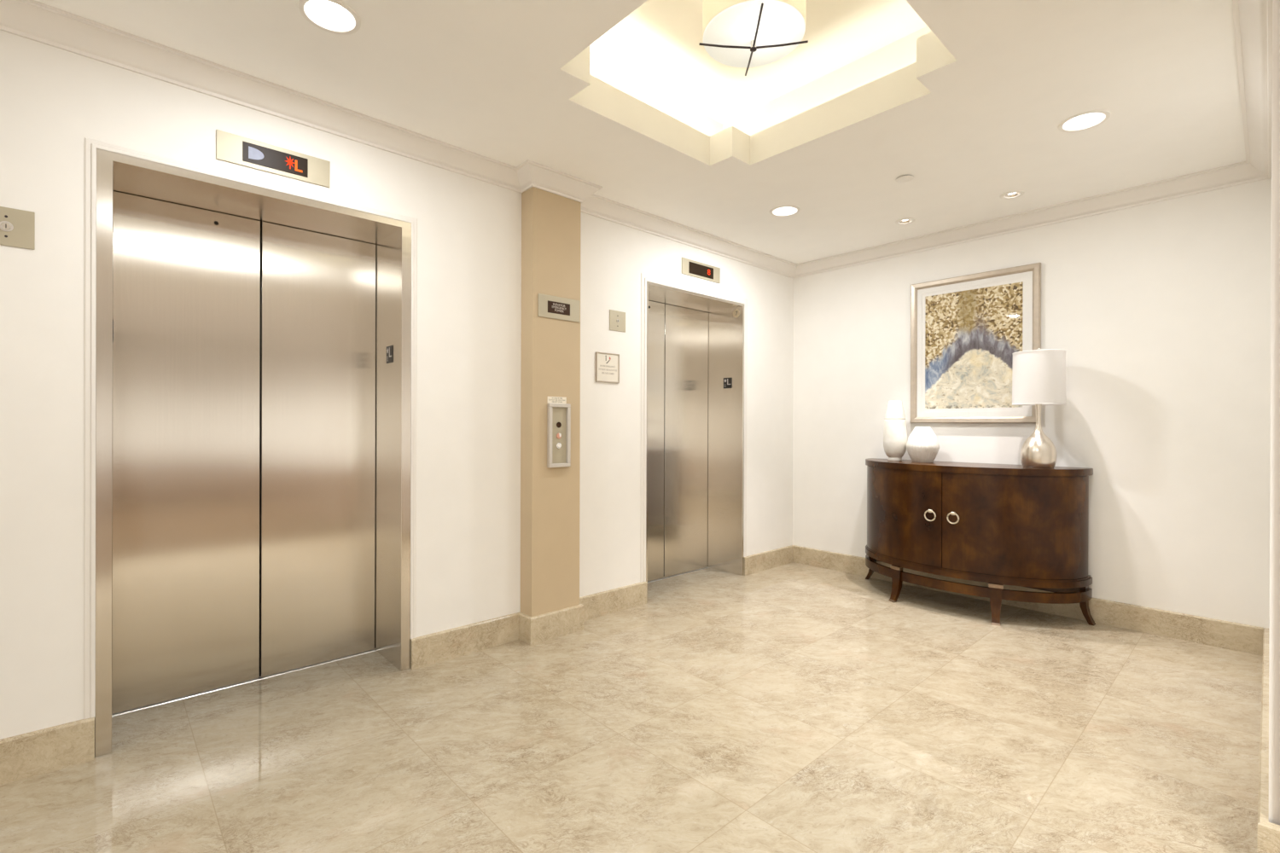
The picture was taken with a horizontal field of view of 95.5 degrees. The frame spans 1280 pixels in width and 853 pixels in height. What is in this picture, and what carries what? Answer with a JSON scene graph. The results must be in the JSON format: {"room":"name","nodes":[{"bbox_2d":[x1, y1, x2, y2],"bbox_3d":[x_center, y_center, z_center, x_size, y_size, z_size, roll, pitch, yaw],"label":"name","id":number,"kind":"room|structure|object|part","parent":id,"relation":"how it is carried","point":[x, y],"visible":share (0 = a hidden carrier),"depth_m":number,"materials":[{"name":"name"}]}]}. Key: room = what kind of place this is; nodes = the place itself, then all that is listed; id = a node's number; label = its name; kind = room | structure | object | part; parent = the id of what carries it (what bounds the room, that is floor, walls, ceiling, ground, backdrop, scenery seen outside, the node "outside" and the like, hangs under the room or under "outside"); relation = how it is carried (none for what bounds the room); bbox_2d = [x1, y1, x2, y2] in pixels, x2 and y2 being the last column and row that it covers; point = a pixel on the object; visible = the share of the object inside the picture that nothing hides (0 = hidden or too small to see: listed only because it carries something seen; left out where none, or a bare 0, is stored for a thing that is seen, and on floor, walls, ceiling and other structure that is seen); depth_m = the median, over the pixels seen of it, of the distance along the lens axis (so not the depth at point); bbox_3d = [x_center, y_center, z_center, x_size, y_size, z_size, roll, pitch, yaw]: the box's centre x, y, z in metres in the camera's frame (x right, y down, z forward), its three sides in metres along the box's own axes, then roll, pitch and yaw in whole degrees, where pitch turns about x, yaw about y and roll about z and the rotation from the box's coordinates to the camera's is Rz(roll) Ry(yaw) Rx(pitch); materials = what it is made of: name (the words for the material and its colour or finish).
{"room":"lobby","nodes":[
{"label":"lobby","id":0,"kind":"room"},
{"bbox_2d":[0,29,793,739],"bbox_3d":[-0.778,-0.073,3.524,5.350,2.730,0.500,0,0,-43],"label":"wall","id":1,"kind":"structure","parent":0,"point":[468,363],"depth_m":2.90,"materials":[{"name":"paint"}]},
{"bbox_2d":[0,206,34,250],"bbox_3d":[-2.114,-0.668,1.940,0.132,0.128,0.009,0,0,-43],"label":"switch plate","id":2,"kind":"object","parent":1,"relation":"attached to","point":[17,227],"visible":1,"depth_m":1.96,"materials":[{"name":"grey plastic"}]},
{"bbox_2d":[83,137,417,757],"bbox_3d":[-1.692,0.090,2.637,1.190,2.240,0.453,0,0,-43],"label":"door","id":3,"kind":"structure","parent":1,"relation":"in","point":[250,473],"depth_m":2.65,"materials":[{"name":"metal"}]},
{"bbox_3d":[-1.990,0.108,2.576,0.513,2.150,0.040,0,0,-43],"label":"panel","id":4,"kind":"part","parent":3,"relation":"part of","materials":[{"name":"metal"}]},
{"bbox_3d":[-1.794,1.193,2.746,1.040,0.014,0.042,0,0,-43],"label":"sill","id":5,"kind":"part","parent":3,"relation":"part of","materials":[{"name":"metal"}]},
{"bbox_3d":[-1.607,0.109,2.929,0.513,2.150,0.040,0,0,-43],"label":"panel","id":6,"kind":"part","parent":3,"relation":"part of","materials":[{"name":"metal"}]},
{"bbox_2d":[386,345,392,363],"bbox_3d":[-1.267,-0.365,2.941,0.004,0.086,0.084,0,0,-43],"label":"floor plate","id":7,"kind":"object","parent":3,"relation":"attached to","point":[389,349],"visible":1,"depth_m":2.94,"materials":[{"name":"black plastic"}]},
{"bbox_2d":[215,129,330,187],"bbox_3d":[-1.542,-1.130,2.467,0.414,0.117,0.009,0,0,-43],"label":"indicator","id":8,"kind":"object","parent":1,"relation":"attached to","point":[230,148],"visible":1,"depth_m":2.45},
{"bbox_2d":[0,545,793,785],"bbox_3d":[-0.536,1.120,3.317,5.229,0.147,0.140,0,0,-43],"label":"baseboard","id":9,"kind":"structure","parent":1,"relation":"attached to","point":[31,754],"depth_m":3.03,"materials":[{"name":"stone"}]},
{"bbox_2d":[595,351,619,383],"bbox_3d":[-0.205,-0.374,3.704,0.190,0.187,0.010,0,0,-43],"label":"notice","id":10,"kind":"object","parent":1,"relation":"attached to","point":[607,364],"visible":1,"depth_m":3.70,"materials":[{"name":"white paper"}]},
{"bbox_2d":[609,309,625,331],"bbox_3d":[-0.143,-0.682,3.761,0.136,0.130,0.009,0,0,-43],"label":"switch plate","id":11,"kind":"object","parent":1,"relation":"attached to","point":[617,319],"visible":1,"depth_m":3.76,"materials":[{"name":"grey plastic"}]},
{"bbox_2d":[640,273,747,602],"bbox_3d":[0.286,0.092,4.465,1.172,2.244,0.453,0,0,-43],"label":"door","id":12,"kind":"structure","parent":1,"relation":"in","point":[694,428],"depth_m":4.69,"materials":[{"name":"metal"}]},
{"bbox_3d":[-0.011,0.112,4.403,0.513,2.150,0.040,0,0,-43],"label":"panel","id":13,"kind":"part","parent":12,"relation":"part of","materials":[{"name":"metal"}]},
{"bbox_3d":[0.184,1.197,4.573,1.040,0.014,0.042,0,0,-43],"label":"sill","id":14,"kind":"part","parent":12,"relation":"part of","materials":[{"name":"metal"}]},
{"bbox_3d":[0.371,0.113,4.756,0.513,2.150,0.040,0,0,-43],"label":"panel","id":15,"kind":"part","parent":12,"relation":"part of","materials":[{"name":"metal"}]},
{"bbox_2d":[723,378,731,388],"bbox_3d":[0.717,-0.356,4.763,0.004,0.086,0.084,0,0,-43],"label":"floor plate","id":16,"kind":"object","parent":12,"relation":"attached to","point":[727,381],"visible":1,"depth_m":4.76,"materials":[{"name":"black plastic"}]},
{"bbox_2d":[733,309,739,318],"bbox_3d":[0.777,-0.913,4.700,0.002,0.068,0.068,0,0,-43],"label":"sticker","id":17,"kind":"object","parent":12,"relation":"attached to","point":[736,313],"visible":1,"depth_m":4.70,"materials":[{"name":"silver metal"}]},
{"bbox_2d":[681,257,720,283],"bbox_3d":[0.457,-1.155,4.313,0.424,0.117,0.008,0,0,-43],"label":"indicator","id":18,"kind":"object","parent":1,"relation":"attached to","point":[689,267],"visible":1,"depth_m":4.30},
{"bbox_2d":[520,186,580,616],"bbox_3d":[-0.519,-0.137,3.355,0.325,2.400,0.140,0,0,-43],"label":"pilaster","id":19,"kind":"structure","parent":0,"point":[550,223],"depth_m":3.27,"materials":[{"name":"beige paint"}]},
{"bbox_2d":[547,396,566,403],"bbox_3d":[-0.471,-0.150,3.302,0.128,0.038,0.002,0,0,-43],"label":"card","id":20,"kind":"object","parent":19,"relation":"attached to","point":[550,399],"visible":1,"depth_m":3.30,"materials":[{"name":"white paper"}]},
{"bbox_2d":[537,293,579,322],"bbox_3d":[-0.457,-0.673,3.308,0.283,0.127,0.008,0,0,-43],"label":"sign","id":21,"kind":"object","parent":19,"relation":"attached to","point":[549,306],"visible":1,"depth_m":3.30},
{"bbox_3d":[-0.460,-0.672,3.303,0.152,0.066,0.002,0,0,-43],"label":"sign panel","id":22,"kind":"part","parent":21,"relation":"part of","materials":[{"name":"black plastic"}]},
{"bbox_2d":[546,403,570,467],"bbox_3d":[-0.459,0.050,3.300,0.146,0.360,0.022,0,0,-43],"label":"station","id":23,"kind":"object","parent":19,"relation":"attached to","point":[559,415],"visible":1,"depth_m":3.30,"materials":[{"name":"grey plastic"}]},
{"bbox_2d":[556,433,561,438],"bbox_3d":[-0.460,0.053,3.302,0.033,0.033,0.005,0,0,-43],"label":"switch","id":24,"kind":"object","parent":23,"relation":"attached to","point":[558,435],"depth_m":3.30,"materials":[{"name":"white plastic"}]},
{"bbox_3d":[-0.464,0.050,3.306,0.126,0.340,0.007,0,0,-43],"label":"plate","id":25,"kind":"part","parent":23,"relation":"part of","materials":[{"name":"silver metal"}]},
{"bbox_2d":[0,562,1262,852],"bbox_3d":[0.369,1.258,2.294,5.370,0.120,3.563,0,0,-43],"label":"floor","id":26,"kind":"structure","parent":0,"point":[793,707],"depth_m":2.16,"materials":[{"name":"stone"}]},
{"bbox_2d":[865,458,1095,626],"bbox_3d":[2.120,0.727,3.917,0.513,0.948,1.446,0,0,-43],"label":"sideboard","id":27,"kind":"object","parent":26,"relation":"on","point":[998,526],"visible":1,"depth_m":3.61,"materials":[{"name":"brown wood"}]},
{"bbox_3d":[1.808,1.081,4.562,0.073,0.236,0.060,0,0,40],"label":"leg","id":28,"kind":"part","parent":27,"relation":"part of","materials":[{"name":"brown wood"}]},
{"bbox_2d":[883,401,907,460],"bbox_3d":[1.888,0.031,4.307,0.164,0.441,0.164,0,0,-43],"label":"vase","id":29,"kind":"object","parent":27,"relation":"on","point":[894,429],"visible":0.98,"depth_m":4.25,"materials":[{"name":"white ceramic"}]},
{"bbox_3d":[1.755,1.081,3.998,0.073,0.236,0.074,0,0,-25],"label":"leg","id":30,"kind":"part","parent":27,"relation":"part of","materials":[{"name":"brown wood"}]},
{"bbox_3d":[1.809,0.605,4.151,0.163,0.613,0.815,0,0,-10],"label":"door","id":31,"kind":"part","parent":27,"relation":"part of","materials":[{"name":"brown wood"}]},
{"bbox_2d":[906,426,939,462],"bbox_3d":[2.020,0.127,4.157,0.218,0.251,0.218,0,0,-43],"label":"vase","id":32,"kind":"object","parent":27,"relation":"on","point":[922,445],"visible":0.99,"depth_m":4.08,"materials":[{"name":"white ceramic"}]},
{"bbox_3d":[1.896,0.583,3.805,0.009,0.074,0.074,0,0,-43],"label":"ring pull","id":33,"kind":"part","parent":27,"relation":"part of","materials":[{"name":"silver metal"}]},
{"bbox_3d":[1.991,0.584,3.702,0.009,0.074,0.074,0,0,-43],"label":"ring pull","id":34,"kind":"part","parent":27,"relation":"part of","materials":[{"name":"silver metal"}]},
{"bbox_3d":[2.124,0.939,3.922,0.500,0.048,1.398,0,0,-43],"label":"moulding","id":35,"kind":"part","parent":27,"relation":"part of","materials":[{"name":"brown wood"}]},
{"bbox_3d":[2.125,1.025,3.923,0.497,0.060,1.394,0,0,-43],"label":"apron rail","id":36,"kind":"part","parent":27,"relation":"part of","materials":[{"name":"brown wood"}]},
{"bbox_3d":[2.170,1.084,3.548,0.074,0.236,0.073,0,0,30],"label":"leg","id":37,"kind":"part","parent":27,"relation":"part of","materials":[{"name":"brown wood"}]},
{"bbox_3d":[2.329,0.608,3.588,0.815,0.613,0.163,0,0,15],"label":"door","id":38,"kind":"part","parent":27,"relation":"part of","materials":[{"name":"brown wood"}]},
{"bbox_2d":[1011,348,1066,468],"bbox_3d":[2.471,-0.115,3.607,0.282,0.739,0.282,0,0,-43],"label":"table lamp","id":39,"kind":"object","parent":27,"relation":"on","point":[1038,375],"visible":1,"depth_m":3.52,"materials":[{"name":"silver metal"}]},
{"bbox_3d":[2.471,-0.138,3.607,0.282,0.004,0.282,0,0,2],"label":"shade trim","id":40,"kind":"part","parent":39,"relation":"part of","materials":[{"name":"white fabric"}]},
{"bbox_3d":[2.472,-0.299,3.607,0.278,0.322,0.278,0,0,-43],"label":"lamp shade","id":41,"kind":"part","parent":39,"relation":"part of","materials":[{"name":"white fabric"}]},
{"bbox_3d":[2.472,-0.460,3.607,0.276,0.004,0.276,0,0,8],"label":"shade trim","id":42,"kind":"part","parent":39,"relation":"part of","materials":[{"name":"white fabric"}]},
{"bbox_3d":[2.737,1.085,3.557,0.060,0.236,0.073,0,0,-36],"label":"leg","id":43,"kind":"part","parent":27,"relation":"part of","materials":[{"name":"brown wood"}]},
{"bbox_2d":[34,0,1245,264],"bbox_3d":[0.539,-1.402,2.108,5.360,0.001,3.378,0,0,-43],"label":"ceiling","id":44,"kind":"structure","parent":0,"point":[485,78],"depth_m":2.51,"materials":[{"name":"paint"}]},
{"bbox_2d":[297,0,360,34],"bbox_3d":[-1.059,-1.451,1.988,0.192,0.101,0.192,0,0,-43],"label":"recessed light","id":45,"kind":"object","parent":44,"relation":"in","point":[333,16],"visible":0.94,"depth_m":2.04,"materials":[{"name":"white plastic"}]},
{"bbox_2d":[559,31,956,165],"bbox_3d":[0.452,-1.481,2.361,1.270,0.157,1.270,0,0,-43],"label":"trim","id":46,"kind":"structure","parent":44,"relation":"attached to","point":[901,86],"depth_m":2.75,"materials":[{"name":"paint"}]},
{"bbox_2d":[769,205,800,216],"bbox_3d":[0.942,-1.447,3.783,0.192,0.101,0.192,0,0,-43],"label":"recessed light","id":47,"kind":"object","parent":44,"relation":"in","point":[782,211],"visible":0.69,"depth_m":3.84,"materials":[{"name":"white plastic"}]},
{"bbox_2d":[896,174,913,182],"bbox_3d":[1.490,-1.395,3.271,0.090,0.010,0.090,0,0,-43],"label":"sprinkler cover","id":48,"kind":"object","parent":44,"relation":"attached to","point":[904,178],"visible":1,"depth_m":3.26,"materials":[{"name":"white metal"}]},
{"bbox_2d":[895,217,915,225],"bbox_3d":[1.807,-1.417,3.963,0.128,0.047,0.128,0,0,-43],"label":"light","id":49,"kind":"object","parent":44,"relation":"attached to","point":[907,220],"visible":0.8,"depth_m":3.97,"materials":[{"name":"white plastic"}]},
{"bbox_2d":[999,190,1024,199],"bbox_3d":[2.243,-1.415,3.506,0.128,0.047,0.128,0,0,-43],"label":"light","id":50,"kind":"object","parent":44,"relation":"attached to","point":[1011,194],"visible":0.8,"depth_m":3.51,"materials":[{"name":"white plastic"}]},
{"bbox_2d":[1058,110,1111,132],"bbox_3d":[2.030,-1.442,2.661,0.192,0.101,0.192,0,0,-43],"label":"recessed light","id":51,"kind":"object","parent":44,"relation":"in","point":[1085,120],"visible":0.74,"depth_m":2.70,"materials":[{"name":"white plastic"}]},
{"bbox_2d":[589,0,931,136],"bbox_3d":[0.453,-1.629,2.361,1.674,0.446,1.674,0,0,-43],"label":"ceiling","id":52,"kind":"structure","parent":0,"point":[654,55],"depth_m":2.88,"materials":[{"name":"paint"}]},
{"bbox_2d":[698,0,808,75],"bbox_3d":[0.462,-1.677,2.369,0.412,0.289,0.412,0,0,-43],"label":"drum light","id":53,"kind":"object","parent":52,"relation":"attached to","point":[736,33],"visible":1,"depth_m":2.31,"materials":[{"name":"white glass"}]},
{"bbox_3d":[0.462,-1.692,2.369,0.412,0.201,0.412,0,0,-43],"label":"lamp shade","id":54,"kind":"part","parent":53,"relation":"part of","materials":[{"name":"white glass"}]},
{"bbox_2d":[792,178,1271,628],"bbox_3d":[2.437,-0.064,4.133,0.200,2.730,3.968,0,0,-43],"label":"wall","id":55,"kind":"structure","parent":0,"point":[1160,311],"depth_m":3.47,"materials":[{"name":"paint"}]},
{"bbox_2d":[910,262,1041,423],"bbox_3d":[2.324,-0.546,4.086,0.032,1.042,0.824,0,0,-43],"label":"framed painting","id":56,"kind":"object","parent":55,"relation":"attached to","point":[966,331],"visible":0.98,"depth_m":4.08,"materials":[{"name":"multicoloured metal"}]},
{"bbox_2d":[792,545,1263,656],"bbox_3d":[2.312,1.128,4.104,0.020,0.147,2.848,0,0,-43],"label":"baseboard","id":57,"kind":"structure","parent":55,"relation":"attached to","point":[1227,635],"depth_m":3.46,"materials":[{"name":"stone"}]},
{"bbox_2d":[1268,0,1279,826],"bbox_3d":[2.670,-0.060,2.123,2.185,2.730,0.500,0,0,-43],"label":"wall","id":58,"kind":"structure","parent":0,"point":[1274,611],"depth_m":1.56,"materials":[{"name":"paint"}]},
{"bbox_2d":[0,0,1272,278],"bbox_3d":[0.609,-1.355,2.098,5.250,0.092,3.468,0,0,-43],"label":"trim","id":59,"kind":"structure","parent":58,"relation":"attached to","point":[32,20],"depth_m":2.75,"materials":[{"name":"paint"}]},
{"bbox_2d":[1257,628,1279,852],"bbox_3d":[2.678,1.132,2.082,2.225,0.147,0.620,0,0,-43],"label":"baseboard","id":60,"kind":"structure","parent":58,"relation":"attached to","point":[1268,833],"depth_m":1.75,"materials":[{"name":"stone"}]}
]}

